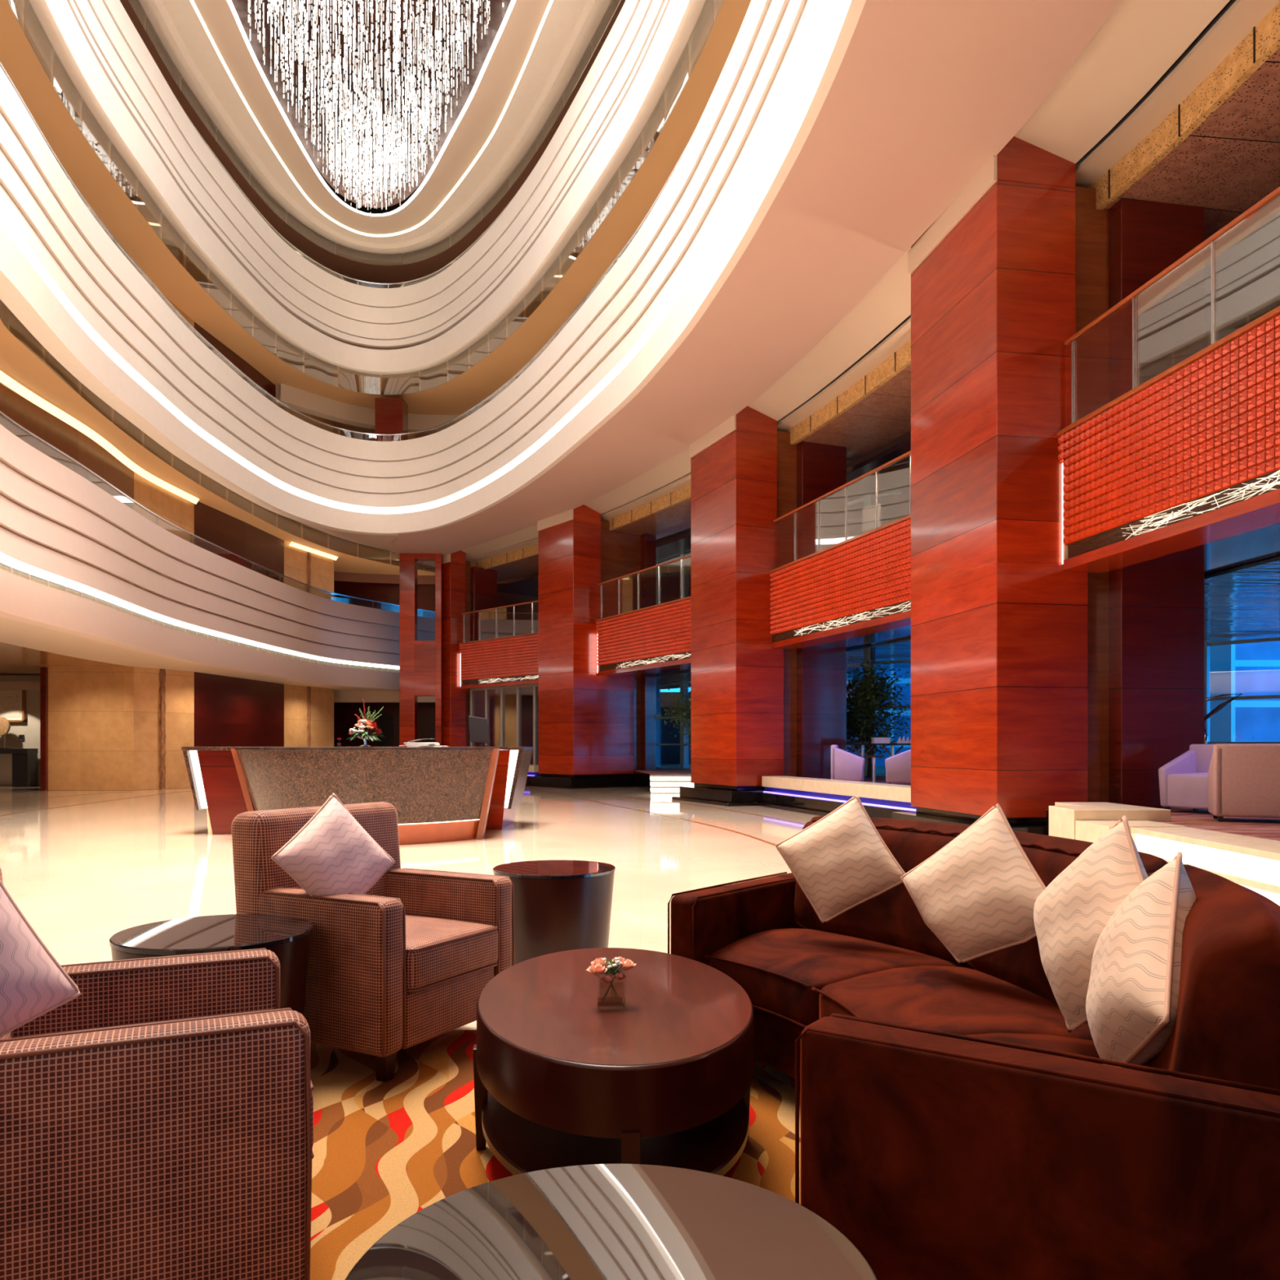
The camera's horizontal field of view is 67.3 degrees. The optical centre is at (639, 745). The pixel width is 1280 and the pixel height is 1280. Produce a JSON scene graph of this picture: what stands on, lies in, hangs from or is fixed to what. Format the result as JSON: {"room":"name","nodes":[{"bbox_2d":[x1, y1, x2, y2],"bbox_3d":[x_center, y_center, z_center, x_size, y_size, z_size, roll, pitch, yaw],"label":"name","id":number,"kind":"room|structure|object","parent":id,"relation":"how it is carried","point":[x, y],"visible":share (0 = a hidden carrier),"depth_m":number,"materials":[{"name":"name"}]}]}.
{"room":"hotel lobby","nodes":[
{"label":"hotel lobby","id":0,"kind":"room"},
{"bbox_2d":[0,675,39,786],"bbox_3d":[-19.550,-0.440,26.300,8.900,3.180,3.000,0,0,0],"label":"wall","id":1,"kind":"structure","parent":0,"point":[30,728],"depth_m":27.60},
{"bbox_2d":[0,689,26,721],"bbox_3d":[-18.207,-1.204,27.520,1.176,1.024,0.120,0,0,0],"label":"framed picture","id":2,"kind":"object","parent":1,"relation":"attached to","point":[12,703],"visible":0.9,"depth_m":27.53,"materials":[{"name":"white paper"}]},
{"bbox_2d":[40,666,48,791],"bbox_3d":[-15.350,-0.440,24.760,0.140,3.180,0.120,0,0,0],"label":"trim","id":3,"kind":"structure","parent":1,"relation":"attached to","point":[43,670],"depth_m":24.70,"materials":[{"name":"red wood"}]},
{"bbox_2d":[0,383,133,499],"bbox_3d":[-11.675,-7.190,16.238,0.730,9.720,14.798,0,0,-9],"label":"wall","id":4,"kind":"structure","parent":0,"point":[45,425],"depth_m":20.27,"materials":[{"name":"beige paint"}]},
{"bbox_2d":[47,666,133,790],"bbox_3d":[-14.185,-0.455,24.900,2.230,3.210,0.200,0,0,0],"label":"wall","id":5,"kind":"structure","parent":0,"point":[91,708],"depth_m":24.80,"materials":[{"name":"stone"}]},
{"bbox_2d":[133,666,194,790],"bbox_3d":[-12.776,-0.455,25.691,0.200,3.210,1.866,0,0,24],"label":"wall","id":6,"kind":"structure","parent":0,"point":[180,685],"depth_m":25.48,"materials":[{"name":"stone"}]},
{"bbox_2d":[159,668,165,789],"bbox_3d":[-12.687,-2.942,25.543,0.070,8.184,0.182,0,0,28],"label":"strip","id":7,"kind":"object","parent":6,"relation":"attached to","point":[162,672],"visible":0.4,"depth_m":25.51,"materials":[{"name":"brown wood"}]},
{"bbox_2d":[133,295,194,534],"bbox_3d":[-12.465,-7.090,25.055,0.200,9.920,2.903,0,0,3],"label":"stone wall","id":8,"kind":"structure","parent":0,"point":[175,509],"depth_m":25.11,"materials":[{"name":"stone"}]},
{"bbox_2d":[0,617,394,690],"bbox_3d":[-9.956,-2.170,23.696,6.803,0.260,32.258,0,0,3],"label":"ceiling","id":9,"kind":"structure","parent":0,"point":[12,632],"depth_m":20.89,"materials":[{"name":"beige paint"}]},
{"bbox_2d":[194,321,284,746],"bbox_3d":[-12.122,-5.450,29.158,0.235,13.200,5.325,0,0,6],"label":"wall","id":10,"kind":"structure","parent":0,"point":[229,711],"depth_m":28.73,"materials":[{"name":"brown wood"}]},
{"bbox_2d":[0,319,537,575],"bbox_3d":[-9.000,-6.901,24.000,10.000,0.198,36.000,0,0,0],"label":"ceiling","id":11,"kind":"structure","parent":0,"point":[17,362],"depth_m":21.38,"materials":[{"name":"beige paint"}]},
{"bbox_2d":[0,370,199,504],"bbox_3d":[-11.799,-6.710,20.192,0.398,0.140,12.440,0,0,-5],"label":"light","id":12,"kind":"object","parent":11,"relation":"attached to","point":[5,380],"visible":1,"depth_m":20.56,"materials":[{"name":"white"}]},
{"bbox_2d":[284,409,333,746],"bbox_3d":[-11.496,-5.450,33.226,0.200,13.200,2.901,0,0,15],"label":"stone wall","id":13,"kind":"structure","parent":0,"point":[295,722],"depth_m":33.23,"materials":[{"name":"stone"}]},
{"bbox_2d":[120,0,625,288],"bbox_3d":[-4.054,-15.520,13.874,26.952,0.200,45.579,0,0,0],"label":"ceiling","id":14,"kind":"structure","parent":0,"point":[348,262],"depth_m":28.83,"materials":[{"name":"brown paint"}]},
{"bbox_2d":[128,0,621,264],"bbox_3d":[-4.020,-15.070,14.023,10.435,0.660,32.058,0,0,-13],"label":"balcony","id":15,"kind":"object","parent":14,"relation":"attached to","point":[596,15],"visible":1,"depth_m":23.75,"materials":[{"name":"beige paint"}]},
{"bbox_2d":[160,0,587,244],"bbox_3d":[-4.032,-15.275,14.082,8.650,0.010,30.242,0,0,-13],"label":"ceiling","id":16,"kind":"structure","parent":0,"point":[500,75],"depth_m":23.18,"materials":[{"name":"beige paint"}]},
{"bbox_2d":[226,0,515,216],"bbox_3d":[-3.996,-15.283,13.915,7.352,0.035,28.531,0,0,-13],"label":"recessed light","id":17,"kind":"object","parent":16,"relation":"in","point":[229,2],"visible":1,"depth_m":23.02,"materials":[{"name":"white"}]},
{"bbox_2d":[189,0,553,236],"bbox_3d":[-4.032,-15.255,14.078,8.750,0.050,30.334,0,0,-13],"label":"light","id":18,"kind":"object","parent":16,"relation":"attached to","point":[192,2],"visible":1,"depth_m":23.76,"materials":[{"name":"white"}]},
{"bbox_2d":[0,0,751,440],"bbox_3d":[-4.054,-11.810,13.873,29.952,0.200,48.574,0,0,0],"label":"ceiling","id":19,"kind":"structure","parent":0,"point":[100,190],"depth_m":22.47,"materials":[{"name":"beige paint"}]},
{"bbox_2d":[232,9,546,229],"bbox_3d":[-5.500,-19.450,16.000,29.000,0.200,50.000,0,0,0],"label":"roof","id":20,"kind":"structure","parent":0,"point":[371,210],"depth_m":34.38,"materials":[{"name":"beige paint"}]},
{"bbox_2d":[231,0,511,209],"bbox_3d":[-3.997,-17.275,13.918,7.551,4.150,28.684,0,0,-13],"label":"chandelier","id":21,"kind":"object","parent":20,"relation":"hanging from","point":[373,91],"visible":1,"depth_m":24.58,"materials":[{"name":"clear glass"}]},
{"bbox_2d":[0,786,820,1030],"bbox_3d":[1.000,1.250,17.000,50.000,0.200,50.000,0,0,0],"label":"floor","id":22,"kind":"structure","parent":0,"point":[82,875],"depth_m":10.44,"materials":[{"name":"tile"}]},
{"bbox_2d":[0,748,38,786],"bbox_3d":[-18.122,0.610,27.150,1.916,1.080,0.500,0,0,0],"label":"console table","id":23,"kind":"object","parent":22,"relation":"on","point":[24,761],"visible":1,"depth_m":26.92,"materials":[{"name":"black wood"}]},
{"bbox_2d":[181,746,533,844],"bbox_3d":[-3.762,0.580,12.670,4.356,1.140,3.660,0,0,0],"label":"reception desk","id":24,"kind":"object","parent":22,"relation":"on","point":[437,794],"visible":0.66,"depth_m":11.40,"materials":[{"name":"brown stone"}]},
{"bbox_2d":[189,750,207,808],"bbox_3d":[-5.759,0.435,13.060,0.224,0.750,1.080,0,0,0],"label":"light","id":25,"kind":"object","parent":24,"relation":"attached to","point":[197,758],"depth_m":12.52,"materials":[{"name":"white"}]},
{"bbox_2d":[234,746,502,750],"bbox_3d":[-3.395,0.033,11.770,3.170,0.035,1.860,0,0,0],"label":"countertop","id":26,"kind":"structure","parent":24,"relation":"on","point":[236,748],"depth_m":11.06,"materials":[{"name":"stone"}]},
{"bbox_2d":[504,750,518,808],"bbox_3d":[-1.782,0.455,13.710,0.232,0.790,0.980,0,0,0],"label":"light","id":27,"kind":"object","parent":24,"relation":"attached to","point":[510,756],"depth_m":13.22,"materials":[{"name":"white"}]},
{"bbox_2d":[399,553,443,746],"bbox_3d":[-7.362,-2.650,32.400,1.399,7.600,0.400,0,0,0],"label":"column","id":28,"kind":"structure","parent":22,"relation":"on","point":[420,662],"depth_m":32.20,"materials":[{"name":"red wood"}]},
{"bbox_2d":[443,550,497,746],"bbox_3d":[-5.966,-2.805,32.950,2.260,7.910,1.180,0,0,-44],"label":"wooden column","id":29,"kind":"structure","parent":22,"relation":"on","point":[466,588],"depth_m":32.48,"materials":[{"name":"red wood"}]},
{"bbox_2d":[493,859,615,964],"bbox_3d":[-0.424,0.869,4.760,0.604,0.538,0.604,0,0,0],"label":"side table","id":30,"kind":"object","parent":22,"relation":"on","point":[560,905],"visible":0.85,"depth_m":4.51,"materials":[{"name":"brown wood"}]},
{"bbox_2d":[310,1030,800,1279],"bbox_3d":[-0.025,1.144,2.000,3.150,0.012,3.700,0,0,0],"label":"patterned rug","id":31,"kind":"object","parent":22,"relation":"on","point":[384,1153],"visible":0.02,"depth_m":2.76,"materials":[{"name":"carpet"}]},
{"bbox_2d":[0,867,314,1279],"bbox_3d":[-1.130,0.689,2.011,0.800,0.899,0.754,0,0,-26],"label":"armchair","id":32,"kind":"object","parent":31,"relation":"on","point":[157,1122],"visible":0.98,"depth_m":1.75,"materials":[{"name":"fabric"}]},
{"bbox_2d":[0,880,82,1037],"bbox_3d":[-1.411,0.433,1.901,0.210,0.494,0.527,0,0,31],"label":"throw pillow","id":33,"kind":"object","parent":32,"relation":"on","point":[33,984],"visible":1,"depth_m":1.99,"materials":[{"name":"fabric"}]},
{"bbox_2d":[109,914,312,1015],"bbox_3d":[-1.387,0.869,3.135,0.604,0.538,0.604,0,0,0],"label":"side table","id":34,"kind":"object","parent":31,"relation":"on","point":[289,937],"visible":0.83,"depth_m":3.06,"materials":[{"name":"brown wood"}]},
{"bbox_2d":[231,801,514,1082],"bbox_3d":[-1.011,0.689,3.708,0.800,0.899,0.754,0,0,28],"label":"armchair","id":35,"kind":"object","parent":31,"relation":"on","point":[406,962],"visible":0.79,"depth_m":3.45,"materials":[{"name":"fabric"}]},
{"bbox_2d":[271,792,395,897],"bbox_3d":[-1.099,0.402,3.479,0.183,0.457,0.483,0,0,28],"label":"throw pillow","id":36,"kind":"object","parent":35,"relation":"on","point":[331,854],"visible":0.88,"depth_m":3.42,"materials":[{"name":"fabric"}]},
{"bbox_2d":[405,915,497,990],"bbox_3d":[-0.923,0.768,3.660,0.600,0.186,0.508,0,0,28],"label":"seat cushion","id":37,"kind":"object","parent":35,"relation":"on","point":[442,952],"depth_m":3.54,"materials":[{"name":"fabric"}]},
{"bbox_2d":[345,1164,878,1279],"bbox_3d":[-0.032,0.869,1.083,0.604,0.538,0.604,0,0,0],"label":"side table","id":38,"kind":"object","parent":31,"relation":"on","point":[592,1221],"visible":1,"depth_m":1.18,"materials":[{"name":"brown wood"}]},
{"bbox_2d":[472,947,754,1176],"bbox_3d":[-0.075,0.923,2.750,0.795,0.430,1.276,0,0,-5],"label":"coffee table","id":39,"kind":"object","parent":31,"relation":"on","point":[665,1078],"visible":0.84,"depth_m":2.37,"materials":[{"name":"brown wood"}]},
{"bbox_2d":[586,955,635,1009],"bbox_3d":[-0.079,0.641,2.618,0.139,0.133,0.102,0,0,-10],"label":"flower vase","id":40,"kind":"object","parent":39,"relation":"on","point":[597,967],"visible":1,"depth_m":2.61,"materials":[{"name":"clear glass"}]},
{"bbox_2d":[481,1092,748,1176],"bbox_3d":[-0.075,1.018,2.750,0.743,0.029,1.220,0,0,-5],"label":"shelf","id":41,"kind":"object","parent":39,"relation":"attached to","point":[522,1145],"depth_m":2.42,"materials":[{"name":"brown wood"}]},
{"bbox_2d":[667,815,1279,1279],"bbox_3d":[0.750,0.703,2.647,1.271,0.870,2.647,0,0,0],"label":"curved sofa","id":42,"kind":"object","parent":31,"relation":"on","point":[954,1126],"visible":0.82,"depth_m":1.62,"materials":[{"name":"fabric"}]},
{"bbox_2d":[774,795,905,924],"bbox_3d":[0.695,0.391,3.341,0.476,0.440,0.173,0,0,26],"label":"throw pillow","id":43,"kind":"object","parent":42,"relation":"on","point":[841,861],"visible":0.99,"depth_m":3.29,"materials":[{"name":"beige fabric"}]},
{"bbox_2d":[709,928,973,1026],"bbox_3d":[0.666,0.773,3.308,0.704,0.183,0.805,0,0,-33],"label":"seat cushion","id":44,"kind":"object","parent":42,"relation":"on","point":[778,969],"depth_m":3.15,"materials":[{"name":"fabric"}]},
{"bbox_2d":[794,815,969,964],"bbox_3d":[0.911,0.494,3.470,0.261,0.452,0.857,0,0,-34],"label":"cushion","id":45,"kind":"object","parent":42,"relation":"on","point":[889,925],"depth_m":3.34,"materials":[{"name":"fabric"}]},
{"bbox_2d":[818,965,1093,1040],"bbox_3d":[0.901,0.773,2.693,0.737,0.183,0.819,0,0,0],"label":"seat cushion","id":46,"kind":"object","parent":42,"relation":"on","point":[973,1001],"depth_m":2.64,"materials":[{"name":"fabric"}]},
{"bbox_2d":[900,803,1045,964],"bbox_3d":[0.976,0.397,2.781,0.192,0.464,0.551,0,0,-41],"label":"throw pillow","id":47,"kind":"object","parent":42,"relation":"on","point":[976,894],"visible":0.89,"depth_m":2.72,"materials":[{"name":"beige fabric"}]},
{"bbox_2d":[948,1032,1140,1071],"bbox_3d":[0.831,0.773,1.978,0.704,0.183,0.805,0,0,20],"label":"seat cushion","id":48,"kind":"object","parent":42,"relation":"on","point":[1078,1043],"depth_m":2.23,"materials":[{"name":"fabric"}]},
{"bbox_2d":[966,831,1168,1022],"bbox_3d":[1.197,0.494,2.697,0.263,0.452,0.873,0,0,-7],"label":"cushion","id":49,"kind":"object","parent":42,"relation":"on","point":[1017,971],"depth_m":2.72,"materials":[{"name":"fabric"}]},
{"bbox_2d":[1032,815,1148,1032],"bbox_3d":[1.020,0.400,2.150,0.190,0.492,0.519,0,0,-17],"label":"throw pillow","id":50,"kind":"object","parent":42,"relation":"on","point":[1072,913],"visible":0.7,"depth_m":2.11,"materials":[{"name":"beige fabric"}]},
{"bbox_2d":[1085,851,1195,1069],"bbox_3d":[1.009,0.449,1.930,0.198,0.482,0.517,0,0,14],"label":"throw pillow","id":51,"kind":"object","parent":42,"relation":"on","point":[1132,996],"visible":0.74,"depth_m":1.83,"materials":[{"name":"beige fabric"}]},
{"bbox_2d":[1140,864,1279,1095],"bbox_3d":[1.106,0.494,1.878,0.261,0.452,0.857,0,0,20],"label":"cushion","id":52,"kind":"object","parent":42,"relation":"on","point":[1224,1036],"depth_m":1.52,"materials":[{"name":"fabric"}]},
{"bbox_2d":[524,504,656,788],"bbox_3d":[-1.319,-2.805,27.626,3.260,7.910,2.360,0,0,-38],"label":"wooden column","id":53,"kind":"structure","parent":22,"relation":"on","point":[593,728],"depth_m":26.80,"materials":[{"name":"red wood"}]},
{"bbox_2d":[649,774,693,798],"bbox_3d":[0.820,0.920,22.160,1.160,0.460,1.880,0,0,0],"label":"steps","id":54,"kind":"structure","parent":22,"relation":"on","point":[662,786],"depth_m":22.15,"materials":[{"name":"beige stone"}]},
{"bbox_2d":[671,405,846,806],"bbox_3d":[2.529,-2.805,20.032,2.920,7.910,2.610,0,0,-22],"label":"wooden column","id":55,"kind":"structure","parent":22,"relation":"on","point":[757,710],"depth_m":19.32,"materials":[{"name":"red wood"}]},
{"bbox_2d":[756,775,915,818],"bbox_3d":[3.252,0.870,16.105,0.720,0.560,6.347,0,0,-15],"label":"stone ledge","id":56,"kind":"object","parent":22,"relation":"on","point":[812,796],"visible":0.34,"depth_m":15.95,"materials":[{"name":"beige stone"}]},
{"bbox_2d":[891,136,1204,835],"bbox_3d":[4.821,-2.805,11.650,2.920,7.910,2.680,0,0,-10],"label":"wooden column","id":57,"kind":"structure","parent":22,"relation":"on","point":[1035,685],"depth_m":10.79,"materials":[{"name":"red wood"}]},
{"bbox_2d":[1048,802,1279,906],"bbox_3d":[4.223,0.870,6.849,1.199,0.560,6.558,0,0,3],"label":"ledge","id":58,"kind":"structure","parent":22,"relation":"on","point":[1252,863],"depth_m":7.58,"materials":[{"name":"beige stone"}]},
{"bbox_2d":[333,580,538,746],"bbox_3d":[-7.339,-5.450,36.614,10.679,13.200,4.172,0,0,0],"label":"wall","id":59,"kind":"structure","parent":0,"point":[344,718],"depth_m":38.50,"materials":[{"name":"black"}]},
{"bbox_2d":[333,690,435,702],"bbox_3d":[-8.850,-1.930,35.800,6.500,0.600,0.400,0,0,0],"label":"trim","id":60,"kind":"structure","parent":59,"relation":"attached to","point":[340,696],"depth_m":35.60,"materials":[{"name":"beige paint"}]},
{"bbox_2d":[656,552,690,768],"bbox_3d":[0.100,-2.585,32.000,0.160,6.630,9.256,0,0,-28],"label":"window","id":61,"kind":"structure","parent":59,"relation":"in","point":[671,751],"depth_m":30.32,"materials":[{"name":"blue glass"}]},
{"bbox_2d":[333,430,911,584],"bbox_3d":[-4.054,-12.900,13.873,30.352,12.900,48.974,0,0,0],"label":"wall","id":62,"kind":"structure","parent":0,"point":[339,576],"depth_m":37.73,"materials":[{"name":"brown paint"}]},
{"bbox_2d":[275,383,460,432],"bbox_3d":[-6.955,-11.425,32.639,9.749,0.650,3.277,0,0,0],"label":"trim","id":63,"kind":"structure","parent":62,"relation":"attached to","point":[300,400],"depth_m":32.68,"materials":[{"name":"beige paint"}]},
{"bbox_2d":[465,0,1279,563],"bbox_3d":[1.934,-6.455,14.549,5.180,0.050,44.749,0,0,-18],"label":"trim","id":64,"kind":"structure","parent":62,"relation":"attached to","point":[1239,20],"depth_m":10.03,"materials":[{"name":"beige paint"}]},
{"bbox_2d":[471,1,1279,569],"bbox_3d":[2.122,-6.280,14.617,4.944,0.340,44.805,0,0,-18],"label":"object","id":65,"kind":"structure","parent":62,"relation":"attached to","point":[1238,65],"depth_m":10.23,"materials":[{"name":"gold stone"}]},
{"bbox_2d":[0,556,1279,683],"bbox_3d":[-8.947,-2.175,21.189,38.588,0.310,49.905,0,0,-22],"label":"ceiling","id":66,"kind":"structure","parent":0,"point":[1242,602],"depth_m":16.02,"materials":[{"name":"beige paint"}]},
{"bbox_2d":[497,437,911,597],"bbox_3d":[7.239,-5.950,17.121,12.795,0.100,51.481,0,0,-18],"label":"ceiling","id":67,"kind":"structure","parent":0,"point":[673,548],"depth_m":28.07,"materials":[{"name":"brown paint"}]},
{"bbox_2d":[293,0,1230,569],"bbox_3d":[-4.110,-6.702,13.458,14.496,0.495,45.474,0,0,-16],"label":"ceiling","id":68,"kind":"structure","parent":0,"point":[922,95],"depth_m":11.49,"materials":[{"name":"paint"}]},
{"bbox_2d":[0,299,399,565],"bbox_3d":[-8.750,-6.567,21.630,3.759,0.455,27.031,0,0,-2],"label":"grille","id":69,"kind":"object","parent":68,"relation":"hanging from","point":[10,321],"visible":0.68,"depth_m":22.52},
{"bbox_2d":[488,48,1279,582],"bbox_3d":[2.948,-6.180,15.042,6.630,0.100,46.034,0,0,-18],"label":"ceiling","id":70,"kind":"structure","parent":0,"point":[1214,173],"depth_m":10.56,"materials":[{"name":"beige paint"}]},
{"bbox_2d":[600,0,1235,515],"bbox_3d":[-4.054,-8.250,13.873,29.952,0.200,48.574,0,0,0],"label":"trim","id":71,"kind":"structure","parent":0,"point":[1233,1],"depth_m":12.81,"materials":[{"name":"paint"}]},
{"bbox_2d":[374,397,408,441],"bbox_3d":[-8.260,-9.800,31.950,0.920,3.300,0.700,0,0,0],"label":"wooden pier","id":72,"kind":"object","parent":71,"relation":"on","point":[391,414],"visible":0.36,"depth_m":31.60,"materials":[{"name":"red wood"}]},
{"bbox_2d":[0,0,866,535],"bbox_3d":[-4.012,-7.975,14.021,11.930,3.050,33.556,0,0,-13],"label":"balcony","id":73,"kind":"object","parent":71,"relation":"attached to","point":[64,276],"visible":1,"depth_m":17.69,"materials":[{"name":"beige paint"}]},
{"bbox_2d":[613,766,1279,840],"bbox_3d":[9.686,0.925,20.224,22.027,0.450,41.210,0,0,-16],"label":"floor","id":74,"kind":"structure","parent":0,"point":[1256,827],"depth_m":9.09,"materials":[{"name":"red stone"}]},
{"bbox_2d":[470,684,538,764],"bbox_3d":[-4.197,-0.635,31.097,4.350,2.670,0.080,0,0,45],"label":"door","id":75,"kind":"structure","parent":74,"relation":"on","point":[511,713],"depth_m":31.13,"materials":[{"name":"clear glass"}]},
{"bbox_2d":[831,745,865,782],"bbox_3d":[3.899,0.340,18.000,0.598,0.720,0.640,0,0,15],"label":"tub chair","id":76,"kind":"object","parent":74,"relation":"on","point":[845,766],"visible":0.88,"depth_m":17.70,"materials":[{"name":"purple fabric"}]},
{"bbox_2d":[884,749,911,783],"bbox_3d":[4.721,0.340,17.300,0.598,0.720,0.680,0,0,15],"label":"tub chair","id":77,"kind":"object","parent":74,"relation":"on","point":[898,766],"visible":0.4,"depth_m":16.98,"materials":[{"name":"purple fabric"}]},
{"bbox_2d":[1158,744,1213,810],"bbox_3d":[5.951,0.340,10.101,0.598,0.720,0.680,0,0,-25],"label":"tub chair","id":78,"kind":"object","parent":74,"relation":"on","point":[1183,780],"visible":0.44,"depth_m":10.18,"materials":[{"name":"purple fabric"}]},
{"bbox_2d":[1208,743,1279,822],"bbox_3d":[5.779,0.340,8.949,0.800,0.720,0.598,0,0,26],"label":"tub chair","id":79,"kind":"object","parent":74,"relation":"on","point":[1244,779],"visible":1,"depth_m":8.75,"materials":[{"name":"beige fabric"}]},
{"bbox_2d":[635,522,1279,675],"bbox_3d":[5.480,-2.710,20.788,12.167,1.280,38.278,0,0,-22],"label":"ceiling","id":80,"kind":"structure","parent":0,"point":[1262,544],"depth_m":10.53,"materials":[{"name":"beige paint"}]},
{"bbox_2d":[458,632,538,688],"bbox_3d":[-4.241,-2.703,30.919,0.580,1.545,4.753,0,0,-45],"label":"balcony","id":81,"kind":"object","parent":80,"relation":"attached to","point":[510,660],"visible":0.87,"depth_m":30.79,"materials":[{"name":"orange paint"}]},
{"bbox_2d":[461,600,538,642],"bbox_3d":[-4.362,-3.978,30.793,0.054,1.005,4.761,0,0,-45],"label":"glass railing","id":82,"kind":"object","parent":81,"relation":"on","point":[519,620],"visible":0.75,"depth_m":30.89,"materials":[{"name":"glass"}]},
{"bbox_2d":[595,595,691,676],"bbox_3d":[0.331,-2.703,24.323,0.580,1.545,5.287,0,0,-30],"label":"balcony","id":83,"kind":"object","parent":80,"relation":"attached to","point":[655,637],"visible":0.94,"depth_m":24.11,"materials":[{"name":"orange paint"}]},
{"bbox_2d":[598,554,690,618],"bbox_3d":[0.181,-3.978,24.232,0.051,1.005,5.295,0,0,-30],"label":"glass railing","id":84,"kind":"object","parent":83,"relation":"on","point":[664,583],"visible":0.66,"depth_m":24.22,"materials":[{"name":"glass"}]},
{"bbox_2d":[769,514,911,650],"bbox_3d":[3.822,-2.703,16.077,0.580,1.545,6.823,0,0,-18],"label":"balcony","id":85,"kind":"object","parent":80,"relation":"attached to","point":[859,585],"visible":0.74,"depth_m":16.30,"materials":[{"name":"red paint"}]},
{"bbox_2d":[773,450,911,568],"bbox_3d":[3.657,-3.978,16.020,0.051,1.005,6.831,0,0,-18],"label":"glass railing","id":86,"kind":"object","parent":85,"relation":"on","point":[881,496],"visible":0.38,"depth_m":16.39,"materials":[{"name":"glass"}]},
{"bbox_2d":[1057,305,1279,573],"bbox_3d":[5.350,-2.703,7.461,0.580,1.545,6.514,0,0,-8],"label":"balcony","id":87,"kind":"object","parent":80,"relation":"attached to","point":[1188,457],"visible":1,"depth_m":8.75,"materials":[{"name":"orange paint"}]},
{"bbox_2d":[1064,186,1279,423],"bbox_3d":[5.178,-3.978,7.433,0.051,1.005,6.522,0,0,-8],"label":"glass railing","id":88,"kind":"object","parent":87,"relation":"on","point":[1231,279],"visible":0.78,"depth_m":8.83,"materials":[{"name":"glass"}]},
{"label":"outside","id":89,"kind":"structure","parent":0,"visible":0},
{"bbox_2d":[1204,636,1279,744],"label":"window","id":90,"kind":"structure","parent":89,"point":[1248,669],"depth_m":26.00,"materials":[{"name":"blue glass"}]},
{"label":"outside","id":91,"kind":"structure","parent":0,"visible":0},
{"bbox_2d":[875,667,911,766],"bbox_3d":[11.000,-4.850,36.500,8.000,12.000,7.000,0,0,0],"label":"building","id":92,"kind":"structure","parent":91,"point":[906,691],"depth_m":33.00,"materials":[{"name":"blue glass"}]},
{"bbox_3d":[-4.054,-12.950,13.874,26.952,0.200,45.579,0,0,0],"label":"floor","id":93,"kind":"structure","parent":0,"visible":0},
{"bbox_2d":[6,0,723,392],"bbox_3d":[-4.012,-12.425,14.021,11.830,3.350,33.457,0,0,-13],"label":"balcony","id":94,"kind":"object","parent":93,"relation":"attached to","point":[437,326],"visible":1,"depth_m":21.51,"materials":[{"name":"beige paint"}]},
{"bbox_3d":[-14.000,-3.780,24.500,20.000,0.100,35.000,0,0,0],"label":"floor","id":95,"kind":"structure","parent":0,"visible":0},
{"bbox_2d":[0,410,435,690],"bbox_3d":[-9.072,-3.575,23.407,5.539,3.090,32.368,0,0,3],"label":"mezzanine balcony","id":96,"kind":"object","parent":95,"relation":"attached to","point":[81,557],"visible":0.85,"depth_m":20.81,"materials":[{"name":"paint"}]},
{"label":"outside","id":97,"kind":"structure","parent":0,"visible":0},
{"bbox_2d":[846,656,911,777],"bbox_3d":[4.931,-0.399,21.146,2.282,3.108,2.168,0,0,-29],"label":"tree","id":98,"kind":"object","parent":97,"point":[867,708],"visible":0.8,"depth_m":20.94,"materials":[{"name":"green plant"}]},
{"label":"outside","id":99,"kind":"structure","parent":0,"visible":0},
{"bbox_2d":[651,682,690,749],"bbox_3d":[1.788,-0.421,25.552,2.594,3.154,2.202,0,0,32],"label":"tree","id":100,"kind":"object","parent":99,"point":[685,709],"visible":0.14,"depth_m":25.59,"materials":[{"name":"green plant"}]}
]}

